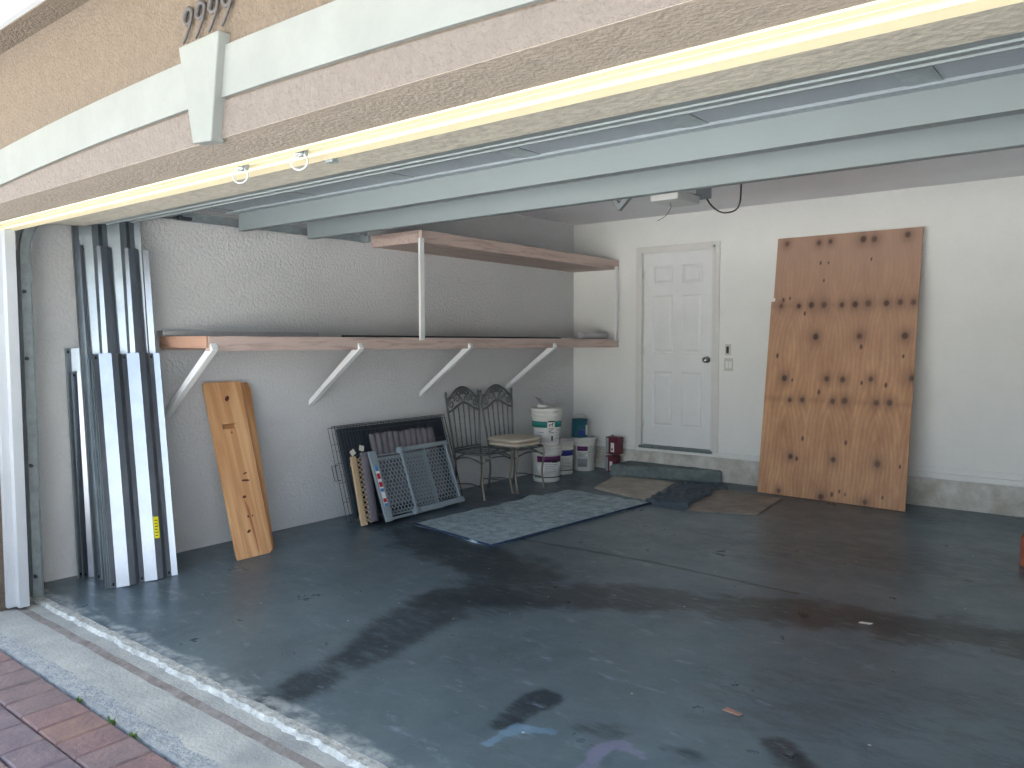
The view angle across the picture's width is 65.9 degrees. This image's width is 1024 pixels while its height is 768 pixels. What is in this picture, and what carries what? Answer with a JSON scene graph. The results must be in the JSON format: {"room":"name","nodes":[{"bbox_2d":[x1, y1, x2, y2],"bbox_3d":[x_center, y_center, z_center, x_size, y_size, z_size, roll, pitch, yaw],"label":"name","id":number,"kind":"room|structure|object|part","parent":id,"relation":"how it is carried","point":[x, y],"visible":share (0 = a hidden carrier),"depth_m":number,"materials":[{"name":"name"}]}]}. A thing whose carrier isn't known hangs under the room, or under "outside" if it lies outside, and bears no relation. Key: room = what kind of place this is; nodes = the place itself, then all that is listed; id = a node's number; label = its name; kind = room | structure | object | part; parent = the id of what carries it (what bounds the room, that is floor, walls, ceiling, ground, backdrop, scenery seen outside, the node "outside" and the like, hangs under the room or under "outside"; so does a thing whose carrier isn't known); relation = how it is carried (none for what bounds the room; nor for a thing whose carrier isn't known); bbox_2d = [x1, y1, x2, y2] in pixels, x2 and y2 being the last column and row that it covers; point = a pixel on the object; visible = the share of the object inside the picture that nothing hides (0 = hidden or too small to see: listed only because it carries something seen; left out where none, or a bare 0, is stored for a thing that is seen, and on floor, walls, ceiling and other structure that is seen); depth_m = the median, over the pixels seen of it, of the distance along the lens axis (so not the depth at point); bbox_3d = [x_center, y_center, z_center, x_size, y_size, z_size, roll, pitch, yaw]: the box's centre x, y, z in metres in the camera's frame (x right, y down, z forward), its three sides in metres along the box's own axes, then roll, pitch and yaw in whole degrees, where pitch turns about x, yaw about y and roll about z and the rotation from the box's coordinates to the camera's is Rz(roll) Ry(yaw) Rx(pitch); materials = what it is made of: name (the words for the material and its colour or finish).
{"room":"garage","nodes":[
{"label":"garage","id":0,"kind":"room"},
{"bbox_2d":[0,0,27,18],"bbox_3d":[-1.440,-1.402,2.126,13.000,0.128,0.735,2,4,39],"label":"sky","id":1,"kind":"structure","parent":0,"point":[6,6],"depth_m":2.88,"materials":[{"name":"beige plastic"}]},
{"bbox_2d":[0,593,388,767],"bbox_3d":[-0.771,1.342,2.707,6.100,0.080,0.423,2,4,39],"label":"concrete apron","id":2,"kind":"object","parent":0,"point":[189,719],"visible":0.9,"depth_m":3.22,"materials":[{"name":"grey concrete"}]},
{"bbox_2d":[0,0,556,611],"bbox_3d":[-1.050,-0.028,2.686,13.000,2.860,0.455,2,4,39],"label":"wall","id":3,"kind":"structure","parent":0,"point":[59,58],"depth_m":2.79,"materials":[{"name":"beige paint"}]},
{"bbox_2d":[0,229,29,608],"bbox_3d":[-2.705,0.199,4.257,0.090,2.036,0.092,2,4,39],"label":"trim","id":4,"kind":"structure","parent":3,"relation":"attached to","point":[12,472],"depth_m":4.25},
{"bbox_2d":[0,0,44,29],"bbox_3d":[-1.204,-1.392,2.421,13.000,0.105,0.020,2,4,39],"label":"trim","id":5,"kind":"structure","parent":3,"relation":"attached to","point":[29,4],"depth_m":2.91,"materials":[{"name":"white paint"}]},
{"bbox_2d":[16,212,370,597],"bbox_3d":[-1.947,-0.206,5.327,0.080,2.715,2.536,3,4,39],"label":"door track","id":6,"kind":"object","parent":3,"relation":"attached to","point":[23,254],"visible":0.55,"depth_m":4.44,"materials":[{"name":"grey metal"}]},
{"bbox_2d":[47,2,1023,238],"bbox_3d":[0.001,-0.974,3.648,5.090,0.252,2.292,2,4,39],"label":"garage door","id":7,"kind":"structure","parent":6,"relation":"attached to","point":[951,87],"depth_m":3.06,"materials":[{"name":"beige metal"}]},
{"bbox_2d":[179,30,229,145],"bbox_3d":[-0.900,-0.855,2.323,0.217,0.300,0.043,2,4,39],"label":"trim","id":8,"kind":"structure","parent":3,"relation":"attached to","point":[202,60],"depth_m":2.29,"materials":[{"name":"white paint"}]},
{"bbox_2d":[182,0,232,43],"bbox_3d":[-0.892,-1.077,2.309,0.275,0.103,0.016,2,4,39],"label":"house number","id":9,"kind":"object","parent":3,"relation":"attached to","point":[201,3],"visible":1,"depth_m":2.32,"materials":[{"name":"grey metal"}]},
{"bbox_2d":[232,164,248,183],"bbox_3d":[-0.922,-0.716,2.688,0.058,0.071,0.034,2,4,39],"label":"ring","id":10,"kind":"object","parent":3,"relation":"attached to","point":[244,167],"visible":0.98,"depth_m":2.68,"materials":[{"name":"white metal"}]},
{"bbox_3d":[-0.918,-0.738,2.691,0.044,0.027,0.023,2,4,39],"label":"hook plate","id":11,"kind":"part","parent":10,"relation":"part of","materials":[{"name":"silver metal"}]},
{"bbox_2d":[0,0,546,186],"bbox_3d":[-0.942,-0.838,2.377,5.700,0.273,0.024,2,4,39],"label":"trim","id":12,"kind":"structure","parent":3,"relation":"attached to","point":[336,31],"depth_m":2.13,"materials":[{"name":"white paint"}]},
{"bbox_2d":[290,150,308,170],"bbox_3d":[-0.667,-0.705,2.483,0.058,0.071,0.034,2,4,39],"label":"ring","id":13,"kind":"object","parent":3,"relation":"attached to","point":[304,153],"visible":0.97,"depth_m":2.48,"materials":[{"name":"white metal"}]},
{"bbox_3d":[-0.664,-0.727,2.487,0.044,0.027,0.023,2,4,39],"label":"hook plate","id":14,"kind":"part","parent":13,"relation":"part of","materials":[{"name":"silver metal"}]},
{"bbox_2d":[322,158,337,163],"bbox_3d":[-0.590,-0.735,2.578,0.055,0.024,0.030,2,4,39],"label":"clip","id":15,"kind":"object","parent":3,"relation":"attached to","point":[332,160],"visible":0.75,"depth_m":2.57,"materials":[{"name":"silver metal"}]},
{"bbox_2d":[0,0,688,202],"bbox_3d":[-0.963,-0.773,2.403,5.040,0.104,0.016,2,4,39],"label":"trim","id":16,"kind":"structure","parent":3,"relation":"attached to","point":[530,27],"depth_m":1.91,"materials":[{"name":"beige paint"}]},
{"bbox_2d":[0,0,877,221],"bbox_3d":[-0.903,-0.727,2.480,5.040,0.002,0.205,2,4,39],"label":"trim","id":17,"kind":"structure","parent":3,"relation":"attached to","point":[691,23],"depth_m":1.80,"materials":[{"name":"paint"}]},
{"bbox_2d":[0,0,1023,230],"bbox_3d":[-0.788,-0.758,2.620,5.040,0.056,0.160,2,4,39],"label":"trim","id":18,"kind":"structure","parent":3,"relation":"attached to","point":[878,17],"depth_m":1.83,"materials":[{"name":"beige paint"}]},
{"bbox_2d":[15,209,573,581],"bbox_3d":[-1.134,-0.304,6.896,0.200,2.920,6.014,2,4,39],"label":"wall","id":19,"kind":"structure","parent":0,"point":[204,277],"depth_m":6.17,"materials":[{"name":"paint"}]},
{"bbox_2d":[157,331,618,416],"bbox_3d":[-0.582,-0.168,6.935,0.622,0.579,4.874,2,4,39],"label":"wall shelf","id":20,"kind":"object","parent":19,"relation":"attached to","point":[211,345],"depth_m":5.86,"materials":[{"name":"brown wood"}]},
{"bbox_3d":[-1.918,-0.357,5.670,0.070,0.045,1.250,2,4,39],"label":"lumber strip","id":21,"kind":"part","parent":20,"relation":"part of","materials":[{"name":"white wood"}]},
{"bbox_3d":[-0.415,-0.446,7.552,0.030,0.042,3.030,2,4,39],"label":"metal angle strip","id":22,"kind":"part","parent":20,"relation":"part of","materials":[{"name":"metal"}]},
{"bbox_2d":[577,332,607,338],"bbox_3d":[0.854,-0.511,8.345,0.068,0.071,0.500,2,4,39],"label":"tube","id":23,"kind":"object","parent":20,"relation":"on","point":[581,335],"visible":1,"depth_m":8.29,"materials":[{"name":"white plastic"}]},
{"bbox_2d":[371,230,618,340],"bbox_3d":[-0.011,-0.854,7.612,0.617,0.898,3.040,2,4,39],"label":"wall shelf","id":24,"kind":"object","parent":19,"relation":"attached to","point":[422,242],"visible":1,"depth_m":7.03,"materials":[{"name":"brown wood"}]},
{"bbox_3d":[-0.716,-0.751,6.263,0.021,0.809,0.048,2,4,39],"label":"post","id":25,"kind":"part","parent":24,"relation":"part of","materials":[{"name":"white metal"}]},
{"bbox_3d":[1.128,-0.867,8.553,0.021,0.805,0.048,2,4,39],"label":"post","id":26,"kind":"part","parent":24,"relation":"part of","materials":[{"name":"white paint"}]},
{"bbox_2d":[44,467,1023,767],"bbox_3d":[1.151,1.156,5.083,5.730,0.001,5.709,2,4,39],"label":"floor","id":27,"kind":"structure","parent":0,"point":[624,639],"depth_m":3.88,"materials":[{"name":"grey paint"}]},
{"bbox_2d":[64,348,81,578],"bbox_3d":[-2.529,0.476,4.916,0.084,1.400,0.400,3,4,41],"label":"panel","id":28,"kind":"object","parent":27,"relation":"on","point":[72,357],"visible":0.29,"depth_m":4.79,"materials":[{"name":"black"}]},
{"bbox_2d":[71,371,93,578],"bbox_3d":[-2.494,0.546,4.912,0.080,1.261,0.399,3,4,41],"label":"panel","id":29,"kind":"object","parent":27,"relation":"on","point":[77,402],"visible":0.29,"depth_m":4.80,"materials":[{"name":"white metal"}]},
{"bbox_2d":[71,225,95,580],"bbox_3d":[-2.432,-0.001,4.859,0.179,2.358,0.414,3,5,44],"label":"panel","id":30,"kind":"object","parent":27,"relation":"on","point":[71,225],"visible":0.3,"depth_m":4.73,"materials":[{"name":"black"}]},
{"bbox_2d":[79,245,103,580],"bbox_3d":[-2.389,0.168,4.882,0.173,2.018,0.414,3,5,44],"label":"panel","id":31,"kind":"object","parent":27,"relation":"on","point":[79,245],"visible":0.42,"depth_m":4.75,"materials":[{"name":"black"}]},
{"bbox_2d":[80,245,103,576],"bbox_3d":[-2.381,0.168,4.879,0.173,2.018,0.414,3,5,44],"label":"panel","id":32,"kind":"object","parent":27,"relation":"on","point":[80,245],"visible":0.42,"depth_m":4.73,"materials":[{"name":"black"}]},
{"bbox_2d":[87,353,126,588],"bbox_3d":[-2.306,0.498,4.781,0.278,1.371,0.409,3,5,44],"label":"panel","id":33,"kind":"object","parent":27,"relation":"on","point":[88,355],"visible":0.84,"depth_m":4.66,"materials":[{"name":"black"}]},
{"bbox_2d":[89,353,128,588],"bbox_3d":[-2.290,0.498,4.781,0.278,1.371,0.409,3,5,44],"label":"panel","id":34,"kind":"object","parent":27,"relation":"on","point":[91,360],"visible":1,"depth_m":4.66,"materials":[{"name":"black"}]},
{"bbox_2d":[72,221,147,580],"bbox_3d":[-2.424,0.000,4.856,0.179,2.358,0.414,3,5,44],"label":"panel","id":35,"kind":"object","parent":27,"relation":"on","point":[120,236],"visible":0.3,"depth_m":4.77,"materials":[{"name":"silver metal"}]},
{"bbox_2d":[81,245,155,353],"bbox_3d":[-2.373,0.169,4.876,0.173,2.018,0.414,3,5,44],"label":"panel","id":36,"kind":"object","parent":27,"relation":"on","point":[110,343],"visible":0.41,"depth_m":4.89,"materials":[{"name":"silver metal"}]},
{"bbox_2d":[92,352,177,588],"bbox_3d":[-2.275,0.498,4.781,0.278,1.371,0.409,3,5,44],"label":"panel","id":37,"kind":"object","parent":27,"relation":"on","point":[139,525],"visible":1,"depth_m":4.77,"materials":[{"name":"silver metal"}]},
{"bbox_2d":[202,381,271,560],"bbox_3d":[-1.877,0.572,5.421,0.472,1.159,0.324,2,4,39],"label":"board","id":38,"kind":"object","parent":27,"relation":"on","point":[224,401],"visible":1,"depth_m":5.40,"materials":[{"name":"brown wood"}]},
{"bbox_2d":[222,382,273,550],"bbox_3d":[-1.846,0.573,5.508,0.269,1.143,0.505,-3,5,-42],"label":"board","id":39,"kind":"object","parent":27,"relation":"on","point":[246,391],"visible":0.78,"depth_m":5.60,"materials":[{"name":"brown wood"}]},
{"bbox_2d":[350,445,370,525],"bbox_3d":[-1.173,0.794,6.219,0.153,0.604,0.235,-3,4,-38],"label":"gate","id":40,"kind":"object","parent":27,"relation":"on","point":[353,463],"visible":1,"depth_m":6.19,"materials":[{"name":"brown wood"}]},
{"bbox_2d":[360,452,378,521],"bbox_3d":[-1.137,0.817,6.285,0.085,0.539,0.232,-2,4,-34],"label":"rolled mat","id":41,"kind":"object","parent":27,"relation":"on","point":[366,467],"visible":0.97,"depth_m":6.27,"materials":[{"name":"grey fabric"}]},
{"bbox_2d":[327,414,462,522],"bbox_3d":[-0.971,0.682,6.693,0.283,0.745,1.354,2,4,39],"label":"dog crate","id":42,"kind":"object","parent":27,"relation":"on","point":[350,438],"visible":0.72,"depth_m":6.49,"materials":[{"name":"black metal"}]},
{"bbox_2d":[369,427,446,505],"bbox_3d":[-0.871,0.684,6.712,0.212,0.594,0.738,2,4,39],"label":"pad","id":43,"kind":"object","parent":42,"relation":"attached to","point":[386,442],"visible":0.48,"depth_m":6.66,"materials":[{"name":"grey fabric"}]},
{"bbox_2d":[367,440,464,521],"bbox_3d":[-0.788,0.793,6.593,0.255,0.552,0.916,2,4,39],"label":"baby gate","id":44,"kind":"object","parent":27,"relation":"on","point":[385,503],"visible":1,"depth_m":6.57,"materials":[{"name":"grey plastic"}]},
{"bbox_3d":[-1.040,0.810,6.267,0.228,0.542,0.086,2,4,39],"label":"rail","id":45,"kind":"part","parent":44,"relation":"part of","materials":[{"name":"grey plastic"}]},
{"bbox_3d":[-0.855,0.816,6.531,0.173,0.431,0.554,2,4,39],"label":"panel","id":46,"kind":"part","parent":44,"relation":"part of","materials":[{"name":"grey plastic"}]},
{"bbox_3d":[-0.690,0.776,6.721,0.171,0.427,0.507,2,4,39],"label":"panel","id":47,"kind":"part","parent":44,"relation":"part of","materials":[{"name":"grey plastic"}]},
{"bbox_2d":[444,386,514,499],"bbox_3d":[-0.295,0.529,7.374,0.481,1.006,0.481,2,4,39],"label":"chair","id":48,"kind":"object","parent":27,"relation":"on","point":[462,389],"visible":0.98,"depth_m":7.42,"materials":[{"name":"black metal"}]},
{"bbox_3d":[-0.567,0.553,7.334,0.116,0.958,0.028,0,3,6],"label":"post","id":49,"kind":"part","parent":48,"relation":"part of","materials":[{"name":"metal"}]},
{"bbox_3d":[-0.471,0.082,7.489,0.033,0.126,0.456,2,4,39],"label":"rail","id":50,"kind":"part","parent":48,"relation":"part of","materials":[{"name":"metal"}]},
{"bbox_3d":[-0.459,0.215,7.487,0.030,0.101,0.436,2,4,39],"label":"rail","id":51,"kind":"part","parent":48,"relation":"part of","materials":[{"name":"metal"}]},
{"bbox_3d":[-0.424,0.591,7.482,0.016,0.014,0.380,2,4,39],"label":"rail","id":52,"kind":"part","parent":48,"relation":"part of","materials":[{"name":"metal"}]},
{"bbox_3d":[-0.313,0.534,7.649,0.028,0.958,0.116,-1,4,-18],"label":"post","id":53,"kind":"part","parent":48,"relation":"part of","materials":[{"name":"metal"}]},
{"bbox_3d":[-0.280,0.623,7.368,0.425,0.018,0.461,2,4,39],"label":"seat frame","id":54,"kind":"part","parent":48,"relation":"part of","materials":[{"name":"metal"}]},
{"bbox_3d":[-0.256,0.842,7.099,0.056,0.412,0.032,2,4,39],"label":"leg","id":55,"kind":"part","parent":48,"relation":"part of","materials":[{"name":"beige metal"}]},
{"bbox_3d":[0.000,0.823,7.417,0.056,0.412,0.032,2,4,39],"label":"leg","id":56,"kind":"part","parent":48,"relation":"part of","materials":[{"name":"beige metal"}]},
{"bbox_2d":[479,384,545,493],"bbox_3d":[0.015,0.510,7.679,0.481,1.006,0.481,3,4,41],"label":"chair","id":57,"kind":"object","parent":27,"relation":"on","point":[496,387],"visible":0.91,"depth_m":7.71,"materials":[{"name":"black metal"}]},
{"bbox_3d":[-0.258,0.533,7.648,0.116,0.958,0.028,0,3,8],"label":"post","id":58,"kind":"part","parent":57,"relation":"part of","materials":[{"name":"metal"}]},
{"bbox_3d":[-0.157,0.063,7.800,0.033,0.126,0.456,3,4,41],"label":"rail","id":59,"kind":"part","parent":57,"relation":"part of","materials":[{"name":"metal"}]},
{"bbox_3d":[-0.145,0.196,7.797,0.030,0.101,0.436,3,4,41],"label":"rail","id":60,"kind":"part","parent":57,"relation":"part of","materials":[{"name":"metal"}]},
{"bbox_3d":[0.007,0.515,7.954,0.028,0.958,0.116,-1,3,-16],"label":"post","id":61,"kind":"part","parent":57,"relation":"part of","materials":[{"name":"metal"}]},
{"bbox_2d":[489,440,541,447],"bbox_3d":[0.030,0.567,7.681,0.430,0.052,0.450,3,4,41],"label":"seat cushion","id":62,"kind":"object","parent":57,"relation":"on","point":[531,443],"visible":0.62,"depth_m":7.51,"materials":[{"name":"beige fabric"}]},
{"bbox_2d":[488,434,540,442],"bbox_3d":[0.026,0.524,7.674,0.440,0.052,0.460,3,4,41],"label":"seat cushion","id":63,"kind":"object","parent":62,"relation":"on","point":[507,438],"visible":1,"depth_m":7.55,"materials":[{"name":"beige fabric"}]},
{"bbox_3d":[0.029,0.604,7.672,0.425,0.018,0.461,3,4,41],"label":"seat frame","id":64,"kind":"part","parent":57,"relation":"part of","materials":[{"name":"metal"}]},
{"bbox_3d":[0.043,0.823,7.403,0.056,0.412,0.032,3,4,41],"label":"leg","id":65,"kind":"part","parent":57,"relation":"part of","materials":[{"name":"beige metal"}]},
{"bbox_3d":[0.310,0.804,7.712,0.056,0.412,0.032,3,4,41],"label":"leg","id":66,"kind":"part","parent":57,"relation":"part of","materials":[{"name":"beige metal"}]},
{"bbox_2d":[413,489,650,546],"bbox_3d":[0.205,1.056,6.521,0.934,0.036,1.967,3,5,44],"label":"rug","id":67,"kind":"object","parent":27,"relation":"on","point":[532,515],"visible":1,"depth_m":6.40,"materials":[{"name":"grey carpet"}]},
{"bbox_2d":[531,443,562,481],"bbox_3d":[0.355,0.799,8.082,0.326,0.370,0.326,2,4,39],"label":"plastic bucket","id":68,"kind":"object","parent":27,"relation":"on","point":[552,460],"visible":0.8,"depth_m":7.96,"materials":[{"name":"white plastic"}]},
{"bbox_2d":[531,398,562,445],"bbox_3d":[0.353,0.377,8.057,0.326,0.472,0.326,2,4,39],"label":"plastic bucket","id":69,"kind":"object","parent":68,"relation":"on","point":[546,422],"visible":0.95,"depth_m":7.93,"materials":[{"name":"white plastic"}]},
{"bbox_2d":[535,396,546,407],"bbox_3d":[0.306,0.183,8.045,0.110,0.111,0.108,-2,4,-21],"label":"tub","id":70,"kind":"object","parent":69,"relation":"on","point":[541,405],"visible":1,"depth_m":8.01,"materials":[{"name":"white plastic"}]},
{"bbox_3d":[0.353,0.251,8.050,0.326,0.024,0.326,2,4,39],"label":"lid","id":71,"kind":"part","parent":69,"relation":"part of","materials":[{"name":"white plastic"}]},
{"bbox_3d":[0.392,0.476,7.923,0.079,0.210,0.016,-1,3,-15],"label":"label panel","id":72,"kind":"part","parent":69,"relation":"part of","materials":[{"name":"white paper"}]},
{"bbox_3d":[0.354,0.626,8.072,0.326,0.024,0.326,2,4,39],"label":"lid","id":73,"kind":"part","parent":68,"relation":"part of","materials":[{"name":"white plastic"}]},
{"bbox_2d":[560,438,573,474],"bbox_3d":[0.535,0.779,8.489,0.269,0.360,0.269,2,4,39],"label":"plastic bucket","id":74,"kind":"object","parent":27,"relation":"on","point":[568,444],"visible":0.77,"depth_m":8.38,"materials":[{"name":"white plastic"}]},
{"bbox_3d":[0.534,0.611,8.479,0.269,0.023,0.269,2,4,39],"label":"lid","id":75,"kind":"part","parent":74,"relation":"part of","materials":[{"name":"white plastic"}]},
{"bbox_2d":[571,435,596,470],"bbox_3d":[0.791,0.762,8.718,0.291,0.365,0.290,2,4,39],"label":"plastic bucket","id":76,"kind":"object","parent":27,"relation":"on","point":[584,450],"visible":0.92,"depth_m":8.61,"materials":[{"name":"white plastic"}]},
{"bbox_2d":[571,414,587,436],"bbox_3d":[0.746,0.453,8.710,0.182,0.251,0.182,2,4,39],"label":"paint can","id":77,"kind":"object","parent":76,"relation":"on","point":[579,425],"visible":1,"depth_m":8.64,"materials":[{"name":"blue metal"}]},
{"bbox_2d":[577,458,586,466],"bbox_3d":[0.766,0.857,8.603,0.107,0.090,0.016,0,3,12],"label":"print","id":78,"kind":"object","parent":76,"relation":"attached to","point":[581,462],"depth_m":8.60,"materials":[{"name":"grey paper"}]},
{"bbox_3d":[0.790,0.592,8.709,0.290,0.024,0.290,2,4,39],"label":"lid","id":79,"kind":"part","parent":76,"relation":"part of","materials":[{"name":"white plastic"}]},
{"bbox_2d":[605,454,620,471],"bbox_3d":[1.098,0.855,8.591,0.131,0.193,0.103,2,4,39],"label":"metal can","id":80,"kind":"object","parent":27,"relation":"on","point":[610,459],"visible":0.76,"depth_m":8.57,"materials":[{"name":"red metal"}]},
{"bbox_3d":[1.028,0.866,8.585,0.030,0.153,0.001,2,4,39],"label":"label panel","id":81,"kind":"part","parent":80,"relation":"part of","materials":[{"name":"grey"}]},
{"bbox_2d":[606,435,622,454],"bbox_3d":[1.111,0.654,8.574,0.161,0.203,0.103,2,4,39],"label":"metal can","id":82,"kind":"object","parent":80,"relation":"on","point":[614,444],"visible":1,"depth_m":8.53,"materials":[{"name":"red metal"}]},
{"bbox_3d":[1.032,0.665,8.575,0.036,0.163,0.001,2,4,39],"label":"label panel","id":83,"kind":"part","parent":82,"relation":"part of","materials":[{"name":"grey"}]},
{"bbox_2d":[594,476,676,500],"bbox_3d":[1.142,0.997,7.607,0.684,0.022,1.036,1,4,27],"label":"cardboard sheet","id":84,"kind":"object","parent":27,"relation":"on","point":[637,488],"visible":0.91,"depth_m":7.62,"materials":[{"name":"beige cardboard"}]},
{"bbox_2d":[610,460,721,482],"bbox_3d":[1.578,0.916,8.129,1.104,0.121,0.390,2,4,39],"label":"concrete step","id":85,"kind":"structure","parent":27,"relation":"on","point":[638,469],"depth_m":8.12,"materials":[{"name":"grey concrete"}]},
{"bbox_2d":[646,482,727,508],"bbox_3d":[1.582,0.998,7.238,0.461,0.060,1.003,2,4,34],"label":"cloth","id":86,"kind":"object","parent":27,"relation":"on","point":[681,495],"visible":1,"depth_m":7.12,"materials":[{"name":"fabric"}]},
{"bbox_2d":[723,707,742,715],"bbox_3d":[0.855,1.271,3.064,0.032,0.004,0.072,-3,4,-37],"label":"chip","id":87,"kind":"object","parent":27,"relation":"on","point":[727,709],"visible":1,"depth_m":3.06,"materials":[{"name":"brown"}]},
{"bbox_2d":[686,489,782,514],"bbox_3d":[1.999,1.037,6.985,0.691,0.009,1.100,1,4,25],"label":"cardboard sheet","id":88,"kind":"object","parent":27,"relation":"on","point":[722,500],"visible":0.94,"depth_m":6.89,"materials":[{"name":"brown cardboard"}]},
{"bbox_2d":[757,227,923,511],"bbox_3d":[2.886,-0.156,7.036,1.293,2.378,0.324,3,4,42],"label":"plywood sheet","id":89,"kind":"object","parent":27,"relation":"on","point":[837,411],"visible":1,"depth_m":6.98,"materials":[{"name":"brown wood"}]},
{"bbox_2d":[1020,533,1023,565],"bbox_3d":[3.391,1.058,4.989,0.289,0.190,0.210,2,4,39],"label":"brick block","id":90,"kind":"object","parent":27,"relation":"on","point":[1022,536],"visible":1,"depth_m":4.99,"materials":[{"name":"red brick"}]},
{"bbox_2d":[514,147,1023,225],"bbox_3d":[1.058,-1.613,4.817,6.130,0.120,6.374,2,4,39],"label":"ceiling","id":91,"kind":"structure","parent":0,"point":[1007,163],"depth_m":6.63,"materials":[{"name":"paint"}]},
{"bbox_2d":[612,198,631,210],"bbox_3d":[0.736,-1.367,5.260,0.220,0.420,0.035,2,4,39],"label":"hanger","id":92,"kind":"object","parent":91,"relation":"hanging from","point":[620,206],"visible":0.12,"depth_m":5.26,"materials":[{"name":"silver metal"}]},
{"bbox_2d":[651,184,741,220],"bbox_3d":[0.420,-1.270,4.314,0.309,0.502,3.459,2,4,39],"label":"garage door opener","id":93,"kind":"object","parent":91,"relation":"hanging from","point":[693,197],"visible":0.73,"depth_m":5.18,"materials":[{"name":"grey plastic"}]},
{"bbox_3d":[1.467,-1.386,5.458,0.369,0.411,0.035,-2,4,-34],"label":"power cord","id":94,"kind":"part","parent":93,"relation":"part of","materials":[{"name":"grey plastic"}]},
{"bbox_2d":[574,176,1023,486],"bbox_3d":[2.998,-0.342,7.301,5.730,2.920,0.200,2,4,39],"label":"wall","id":95,"kind":"structure","parent":0,"point":[968,401],"depth_m":6.83,"materials":[{"name":"paint"}]},
{"bbox_2d":[635,241,720,453],"bbox_3d":[1.720,-0.375,8.225,0.946,2.134,0.163,2,4,39],"label":"door","id":96,"kind":"structure","parent":95,"relation":"in","point":[679,329],"depth_m":8.21,"materials":[{"name":"white paint"}]},
{"bbox_3d":[1.958,-0.243,7.984,0.068,0.068,0.074,2,4,39],"label":"knob","id":97,"kind":"part","parent":96,"relation":"part of","materials":[{"name":"silver metal"}]},
{"bbox_2d":[725,344,730,354],"bbox_3d":[2.145,-0.341,7.850,0.063,0.110,0.016,2,4,39],"label":"wall control","id":98,"kind":"object","parent":95,"relation":"attached to","point":[727,346],"visible":1,"depth_m":7.84,"materials":[{"name":"grey plastic"}]},
{"bbox_2d":[724,358,732,370],"bbox_3d":[2.152,-0.193,7.856,0.092,0.127,0.012,2,4,39],"label":"light switch","id":99,"kind":"object","parent":95,"relation":"attached to","point":[728,362],"visible":1,"depth_m":7.86,"materials":[{"name":"grey plastic"}]},
{"bbox_2d":[595,446,1023,516],"bbox_3d":[2.938,0.900,7.293,5.730,0.240,0.026,2,4,39],"label":"trim","id":100,"kind":"structure","parent":95,"relation":"attached to","point":[949,494],"depth_m":6.78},
{"bbox_2d":[596,436,1023,486],"bbox_3d":[2.933,0.724,7.278,5.730,0.095,0.040,2,4,39],"label":"baseboard","id":101,"kind":"structure","parent":95,"relation":"attached to","point":[630,442],"depth_m":6.70,"materials":[{"name":"paint"}]},
{"label":"outside","id":102,"kind":"structure","parent":0,"visible":0},
{"bbox_2d":[0,651,177,767],"bbox_3d":[-1.853,1.420,1.765,7.400,0.082,2.433,2,4,39],"label":"paver driveway","id":103,"kind":"structure","parent":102,"point":[41,726],"depth_m":2.96,"materials":[{"name":"red"}]},
{"bbox_2d":[107,715,115,724],"bbox_3d":[-1.547,1.302,3.053,0.065,0.029,0.026,2,4,39],"label":"weed","id":104,"kind":"object","parent":103,"relation":"on","point":[108,717],"visible":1,"depth_m":3.06,"materials":[{"name":"green plant"}]},
{"bbox_2d":[129,731,137,738],"bbox_3d":[-1.409,1.308,2.945,0.053,0.027,0.025,1,4,21],"label":"weed","id":105,"kind":"object","parent":103,"relation":"on","point":[134,736],"visible":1,"depth_m":2.94,"materials":[{"name":"green plant"}]}
]}

